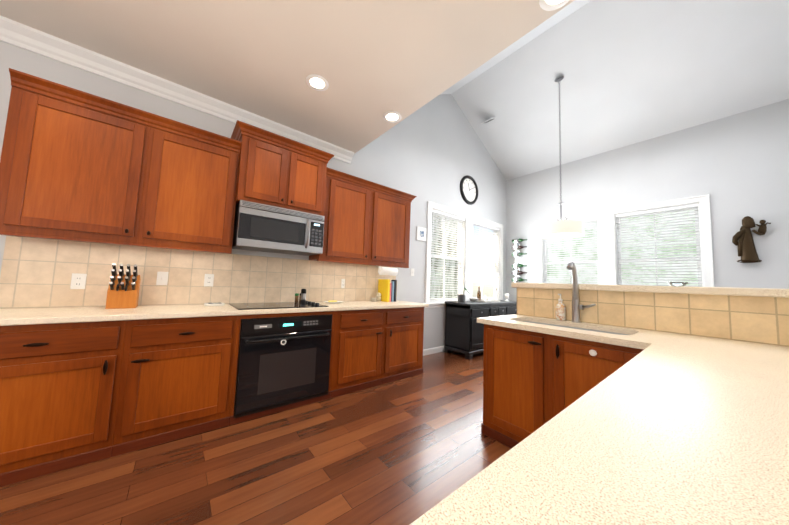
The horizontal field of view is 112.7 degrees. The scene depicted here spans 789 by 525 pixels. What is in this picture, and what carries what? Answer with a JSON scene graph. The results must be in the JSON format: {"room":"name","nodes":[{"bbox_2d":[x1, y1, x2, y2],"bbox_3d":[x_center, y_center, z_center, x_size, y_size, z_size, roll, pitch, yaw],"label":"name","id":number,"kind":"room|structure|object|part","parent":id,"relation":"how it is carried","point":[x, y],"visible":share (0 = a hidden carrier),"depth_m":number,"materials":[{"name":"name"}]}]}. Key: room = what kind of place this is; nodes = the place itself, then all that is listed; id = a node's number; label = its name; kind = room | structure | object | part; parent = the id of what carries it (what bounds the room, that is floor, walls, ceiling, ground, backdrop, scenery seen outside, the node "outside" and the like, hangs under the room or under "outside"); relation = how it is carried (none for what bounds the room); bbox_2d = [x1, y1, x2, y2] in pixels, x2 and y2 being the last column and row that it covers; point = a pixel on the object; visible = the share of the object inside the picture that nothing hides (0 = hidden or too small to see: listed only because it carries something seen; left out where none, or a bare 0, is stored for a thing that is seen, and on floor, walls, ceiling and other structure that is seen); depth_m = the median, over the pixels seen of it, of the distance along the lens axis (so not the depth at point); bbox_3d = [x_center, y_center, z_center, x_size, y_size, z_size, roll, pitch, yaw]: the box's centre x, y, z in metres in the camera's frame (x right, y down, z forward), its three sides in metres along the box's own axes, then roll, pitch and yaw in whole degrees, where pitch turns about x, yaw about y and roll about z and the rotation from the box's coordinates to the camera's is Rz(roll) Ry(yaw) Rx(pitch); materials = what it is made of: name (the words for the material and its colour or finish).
{"room":"kitchen","nodes":[
{"label":"kitchen","id":0,"kind":"room"},
{"bbox_2d":[0,41,505,349],"bbox_3d":[-1.216,-1.269,3.197,10.160,5.300,0.150,6,-6,-39],"label":"wall","id":1,"kind":"structure","parent":0,"point":[434,150],"depth_m":4.33,"materials":[{"name":"paint"}]},
{"bbox_2d":[70,273,86,288],"bbox_3d":[-2.435,0.145,2.025,0.075,0.120,0.008,6,-6,-39],"label":"electrical outlet plate","id":2,"kind":"object","parent":1,"relation":"attached to","point":[78,281],"visible":1,"depth_m":2.02,"materials":[{"name":"white plastic"}]},
{"bbox_2d":[0,68,239,255],"bbox_3d":[-2.065,-0.655,2.166,1.280,1.023,0.327,6,-6,-39],"label":"upper cabinet","id":3,"kind":"object","parent":1,"relation":"attached to","point":[94,188],"depth_m":1.94,"materials":[{"name":"brown wood"}]},
{"bbox_2d":[156,272,168,284],"bbox_3d":[-2.057,0.141,2.328,0.075,0.120,0.016,6,-6,-39],"label":"switch plate","id":4,"kind":"object","parent":1,"relation":"attached to","point":[162,278],"visible":1,"depth_m":2.33,"materials":[{"name":"white plastic"}]},
{"bbox_2d":[0,15,353,163],"bbox_3d":[-2.763,-1.627,1.796,5.650,0.125,0.098,6,-6,-39],"label":"crown molding","id":5,"kind":"structure","parent":1,"relation":"attached to","point":[20,35],"depth_m":2.26,"materials":[{"name":"white wood"}]},
{"bbox_2d":[204,274,213,286],"bbox_3d":[-1.796,0.172,2.543,0.075,0.120,0.008,6,-6,-39],"label":"electrical outlet plate","id":6,"kind":"object","parent":1,"relation":"attached to","point":[208,279],"visible":1,"depth_m":2.54,"materials":[{"name":"white plastic"}]},
{"bbox_2d":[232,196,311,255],"bbox_3d":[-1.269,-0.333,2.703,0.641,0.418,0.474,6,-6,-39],"label":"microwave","id":7,"kind":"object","parent":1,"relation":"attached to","point":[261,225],"depth_m":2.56,"materials":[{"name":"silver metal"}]},
{"bbox_2d":[236,123,331,211],"bbox_3d":[-1.205,-0.889,2.819,0.839,0.708,0.416,6,-6,-39],"label":"upper cabinet","id":8,"kind":"object","parent":1,"relation":"attached to","point":[279,169],"depth_m":2.63,"materials":[{"name":"brown wood"}]},
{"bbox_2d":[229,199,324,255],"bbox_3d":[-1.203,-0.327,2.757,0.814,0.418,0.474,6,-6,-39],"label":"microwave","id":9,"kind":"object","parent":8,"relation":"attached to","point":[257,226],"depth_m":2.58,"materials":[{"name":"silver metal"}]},
{"bbox_2d":[309,168,375,263],"bbox_3d":[-0.661,-0.530,3.303,0.665,1.043,0.327,6,-6,-39],"label":"upper cabinet","id":10,"kind":"object","parent":1,"relation":"attached to","point":[349,197],"depth_m":3.19,"materials":[{"name":"brown wood"}]},
{"bbox_2d":[341,279,344,287],"bbox_3d":[-0.676,0.275,3.450,0.050,0.120,0.008,6,-6,-39],"label":"electrical outlet plate","id":11,"kind":"object","parent":1,"relation":"attached to","point":[342,283],"visible":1,"depth_m":3.45,"materials":[{"name":"white plastic"}]},
{"bbox_2d":[368,184,411,267],"bbox_3d":[-0.133,-0.479,3.729,0.695,1.043,0.327,6,-6,-39],"label":"upper cabinet","id":12,"kind":"object","parent":1,"relation":"attached to","point":[391,208],"depth_m":3.60,"materials":[{"name":"brown wood"}]},
{"bbox_2d":[378,266,397,275],"bbox_3d":[-0.088,0.116,3.734,0.320,0.136,0.116,6,-6,-39],"label":"paper towel","id":13,"kind":"object","parent":12,"relation":"hanging from","point":[389,271],"visible":0.94,"depth_m":3.68,"materials":[{"name":"white paper"}]},
{"bbox_2d":[416,226,426,240],"bbox_3d":[0.454,-0.479,4.407,0.225,0.225,0.019,6,-6,-39],"label":"picture frame","id":14,"kind":"object","parent":1,"relation":"attached to","point":[421,232],"visible":0.96,"depth_m":4.39,"materials":[{"name":"white"}]},
{"bbox_2d":[423,346,444,355],"bbox_3d":[1.287,1.567,4.994,3.299,0.095,0.016,6,-6,-39],"label":"baseboard","id":15,"kind":"structure","parent":1,"relation":"attached to","point":[433,350],"depth_m":4.48,"materials":[{"name":"white wood"}]},
{"bbox_2d":[425,201,502,307],"bbox_3d":[1.474,-0.052,5.291,2.560,1.830,0.190,6,-6,-39],"label":"window","id":16,"kind":"structure","parent":1,"relation":"in","point":[467,264],"depth_m":5.18,"materials":[{"name":"white wood"}]},
{"bbox_2d":[430,209,498,301],"bbox_3d":[1.487,-0.048,5.283,2.258,1.620,0.062,6,-6,-39],"label":"window blinds","id":17,"kind":"object","parent":16,"relation":"attached to","point":[457,219],"visible":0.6,"depth_m":5.05,"materials":[{"name":"white plastic"}]},
{"bbox_2d":[460,175,477,204],"bbox_3d":[1.519,-1.465,5.303,0.590,0.590,0.046,6,-6,-39],"label":"wall clock","id":18,"kind":"object","parent":1,"relation":"attached to","point":[468,189],"visible":1,"depth_m":5.30,"materials":[{"name":"black plastic"}]},
{"bbox_2d":[0,351,510,524],"bbox_3d":[0.175,1.339,1.207,10.410,0.100,5.100,6,-6,-39],"label":"floor","id":19,"kind":"structure","parent":0,"point":[408,450],"depth_m":1.64,"materials":[{"name":"brown wood"}]},
{"bbox_2d":[0,316,239,486],"bbox_3d":[-2.004,0.829,1.947,1.322,0.875,0.635,6,-6,-39],"label":"base cabinet","id":20,"kind":"object","parent":19,"relation":"on","point":[72,395],"depth_m":1.69,"materials":[{"name":"brown wood"}]},
{"bbox_2d":[0,300,427,327],"bbox_3d":[-1.131,0.456,2.667,3.584,0.039,0.647,6,-6,-39],"label":"countertop","id":21,"kind":"structure","parent":20,"relation":"on","point":[9,317],"depth_m":1.93,"materials":[{"name":"beige stone"}]},
{"bbox_2d":[105,263,140,308],"bbox_3d":[-2.115,0.183,2.055,0.160,0.342,0.222,6,-6,-39],"label":"knife block","id":22,"kind":"object","parent":21,"relation":"on","point":[123,290],"visible":1,"depth_m":2.02,"materials":[{"name":"brown wood"}]},
{"bbox_2d":[204,302,224,305],"bbox_3d":[-1.694,0.391,2.470,0.155,0.019,0.155,6,-6,-39],"label":"coasters","id":23,"kind":"object","parent":21,"relation":"on","point":[215,304],"visible":1,"depth_m":2.42,"materials":[{"name":"white plastic"}]},
{"bbox_2d":[228,300,327,307],"bbox_3d":[-1.155,0.417,2.642,0.809,0.033,0.535,6,-6,-39],"label":"cooktop","id":24,"kind":"object","parent":21,"relation":"in","point":[235,303],"depth_m":2.68,"materials":[{"name":"black glass"}]},
{"bbox_2d":[295,293,300,302],"bbox_3d":[-1.083,0.400,2.982,0.041,0.102,0.097,-2,-6,41],"label":"spice jars","id":25,"kind":"object","parent":21,"relation":"on","point":[297,297],"visible":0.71,"depth_m":2.95,"materials":[{"name":"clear glass"}]},
{"bbox_2d":[301,289,305,303],"bbox_3d":[-0.991,0.365,2.859,0.054,0.160,0.054,6,-6,-39],"label":"pepper grinder","id":26,"kind":"object","parent":21,"relation":"on","point":[303,296],"visible":1,"depth_m":2.84,"materials":[{"name":"black metal"}]},
{"bbox_2d":[325,300,343,302],"bbox_3d":[-0.731,0.471,3.156,0.265,0.030,0.125,6,-6,-39],"label":"butter dish","id":27,"kind":"object","parent":21,"relation":"on","point":[332,301],"visible":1,"depth_m":3.14,"materials":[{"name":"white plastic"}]},
{"bbox_2d":[376,292,380,300],"bbox_3d":[-0.221,0.484,3.696,0.031,0.119,0.082,6,-6,-39],"label":"block","id":28,"kind":"object","parent":21,"relation":"on","point":[378,296],"visible":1,"depth_m":3.69,"materials":[{"name":"beige"}]},
{"bbox_2d":[378,279,396,301],"bbox_3d":[-0.085,0.400,3.766,0.207,0.310,0.235,6,-6,-39],"label":"books","id":29,"kind":"object","parent":21,"relation":"on","point":[387,289],"visible":0.96,"depth_m":3.70,"materials":[{"name":"yellow paper"}]},
{"bbox_2d":[232,312,339,424],"bbox_3d":[-1.147,0.912,2.641,0.890,0.875,0.635,6,-6,-39],"label":"oven","id":30,"kind":"object","parent":19,"relation":"on","point":[286,361],"depth_m":2.36,"materials":[{"name":"black metal"}]},
{"bbox_2d":[336,308,387,396],"bbox_3d":[-0.560,0.969,3.116,0.625,0.875,0.635,6,-6,-39],"label":"base cabinet","id":31,"kind":"object","parent":19,"relation":"on","point":[363,344],"depth_m":2.89,"materials":[{"name":"brown wood"}]},
{"bbox_2d":[384,308,423,383],"bbox_3d":[-0.055,1.017,3.524,0.676,0.875,0.635,6,-6,-39],"label":"base cabinet","id":32,"kind":"object","parent":19,"relation":"on","point":[403,359],"depth_m":3.28,"materials":[{"name":"brown wood"}]},
{"bbox_2d":[444,300,516,359],"bbox_3d":[1.769,1.188,4.994,1.890,0.885,0.538,6,-6,-39],"label":"sideboard","id":33,"kind":"object","parent":19,"relation":"on","point":[464,331],"visible":0.54,"depth_m":4.43,"materials":[{"name":"black paint"}]},
{"bbox_2d":[457,273,470,301],"bbox_3d":[1.222,0.438,4.640,0.234,0.516,0.173,6,-6,-39],"label":"plant pot","id":34,"kind":"object","parent":33,"relation":"on","point":[461,297],"visible":1,"depth_m":4.56,"materials":[{"name":"grey ceramic"}]},
{"bbox_2d":[470,287,499,301],"bbox_3d":[1.739,0.602,5.030,0.520,0.285,0.320,6,-6,-39],"label":"tray","id":35,"kind":"object","parent":33,"relation":"on","point":[483,299],"visible":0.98,"depth_m":4.92,"materials":[{"name":"grey ceramic"}]},
{"bbox_2d":[494,286,497,299],"bbox_3d":[2.022,0.614,5.221,0.090,0.310,0.090,6,-6,-39],"label":"candlestick","id":36,"kind":"object","parent":33,"relation":"on","point":[496,288],"visible":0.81,"depth_m":5.20,"materials":[{"name":"white wax"}]},
{"bbox_2d":[495,273,498,299],"bbox_3d":[2.097,0.502,5.364,0.090,0.560,0.090,6,-6,-39],"label":"candlestick","id":37,"kind":"object","parent":33,"relation":"on","point":[497,276],"visible":0.71,"depth_m":5.35,"materials":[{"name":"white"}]},
{"bbox_2d":[410,262,788,524],"bbox_3d":[-0.185,0.511,0.387,5.760,1.403,1.735,6,-6,-39],"label":"kitchen island","id":38,"kind":"object","parent":19,"relation":"on","point":[631,405],"visible":1,"depth_m":0.67,"materials":[{"name":"beige stone"}]},
{"bbox_2d":[555,294,565,320],"bbox_3d":[1.421,0.381,2.251,0.081,0.226,0.074,6,-6,-39],"label":"soap bottle","id":39,"kind":"object","parent":38,"relation":"on","point":[560,308],"visible":0.94,"depth_m":2.23,"materials":[{"name":"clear plastic"}]},
{"bbox_2d":[566,262,595,322],"bbox_3d":[1.490,0.240,2.101,0.182,0.489,0.170,6,-6,-39],"label":"faucet","id":40,"kind":"object","parent":38,"relation":"on","point":[582,296],"depth_m":2.15,"materials":[{"name":"silver metal"}]},
{"bbox_2d":[667,282,688,285],"bbox_3d":[2.134,0.166,1.979,0.120,0.036,0.120,6,-6,-39],"label":"glass dish","id":41,"kind":"object","parent":38,"relation":"on","point":[677,283],"visible":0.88,"depth_m":1.95,"materials":[{"name":"white"}]},
{"bbox_2d":[0,0,574,153],"bbox_3d":[-1.468,-1.846,0.117,5.820,0.150,4.650,6,-6,-39],"label":"ceiling","id":42,"kind":"structure","parent":0,"point":[371,62],"depth_m":1.94,"materials":[{"name":"paint"}]},
{"bbox_2d":[306,74,328,90],"bbox_3d":[-0.676,-1.573,2.303,0.196,0.006,0.196,6,-6,-39],"label":"recessed light","id":43,"kind":"object","parent":42,"relation":"in","point":[316,82],"visible":1,"depth_m":2.30,"materials":[{"name":"white"}]},
{"bbox_2d":[383,111,401,122],"bbox_3d":[-0.023,-1.517,2.741,0.196,0.006,0.196,6,-6,-39],"label":"recessed light","id":44,"kind":"object","parent":42,"relation":"in","point":[392,116],"visible":1,"depth_m":2.74,"materials":[{"name":"white"}]},
{"bbox_2d":[539,0,569,10],"bbox_3d":[0.957,-1.573,1.536,0.196,0.006,0.196,6,-6,-39],"label":"recessed light","id":45,"kind":"object","parent":42,"relation":"in","point":[548,5],"visible":1,"depth_m":1.59,"materials":[{"name":"white"}]},
{"bbox_2d":[440,0,788,180],"bbox_3d":[2.507,-2.807,3.299,4.590,1.417,4.800,6,-6,-39],"label":"ceiling","id":46,"kind":"structure","parent":0,"point":[633,71],"depth_m":3.80,"materials":[{"name":"paint"}]},
{"bbox_2d":[540,76,583,238],"bbox_3d":[2.573,-1.676,4.078,0.560,2.566,0.560,6,-6,-39],"label":"pendant lamp","id":47,"kind":"object","parent":46,"relation":"hanging from","point":[561,228],"visible":1,"depth_m":3.88,"materials":[{"name":"white glass"}]},
{"bbox_3d":[2.531,-0.488,3.988,0.560,0.183,0.560,6,-6,-39],"label":"pendant shade","id":48,"kind":"part","parent":47,"relation":"part of","materials":[{"name":"white glass"}]},
{"bbox_2d":[506,99,788,300],"bbox_3d":[4.130,-0.979,4.534,0.150,5.300,4.800,6,-6,-39],"label":"wall","id":49,"kind":"structure","parent":0,"point":[735,167],"depth_m":3.88,"materials":[{"name":"paint"}]},
{"bbox_2d":[512,237,526,257],"bbox_3d":[2.794,-0.339,5.864,0.154,0.470,0.326,6,-6,-39],"label":"wine rack","id":50,"kind":"object","parent":49,"relation":"attached to","point":[517,247],"visible":1,"depth_m":5.86,"materials":[{"name":"silver metal"}]},
{"bbox_2d":[512,263,526,282],"bbox_3d":[2.774,0.229,5.821,0.154,0.470,0.326,6,-6,-39],"label":"wine rack","id":51,"kind":"object","parent":49,"relation":"attached to","point":[517,273],"visible":1,"depth_m":5.81,"materials":[{"name":"silver metal"}]},
{"bbox_2d":[535,194,713,286],"bbox_3d":[3.839,-0.022,4.732,0.190,1.851,2.476,6,-6,-39],"label":"window","id":52,"kind":"structure","parent":49,"relation":"in","point":[608,271],"depth_m":4.62,"materials":[{"name":"white wood"}]},
{"bbox_2d":[543,204,701,286],"bbox_3d":[3.834,-0.021,4.716,0.062,1.645,2.171,6,-6,-39],"label":"window blinds","id":53,"kind":"object","parent":52,"relation":"attached to","point":[662,211],"visible":0.65,"depth_m":4.38,"materials":[{"name":"white plastic"}]},
{"bbox_2d":[732,216,770,262],"bbox_3d":[4.742,-0.308,3.491,0.105,0.629,0.316,6,-6,-39],"label":"statue","id":54,"kind":"object","parent":49,"relation":"attached to","point":[742,239],"visible":1,"depth_m":3.49,"materials":[{"name":"brown metal"}]},
{"label":"outside","id":55,"kind":"structure","parent":0,"visible":0},
{"bbox_2d":[430,210,697,297],"bbox_3d":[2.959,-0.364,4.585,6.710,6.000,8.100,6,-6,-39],"label":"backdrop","id":56,"kind":"structure","parent":55,"point":[563,280],"depth_m":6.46,"materials":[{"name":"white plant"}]}
]}

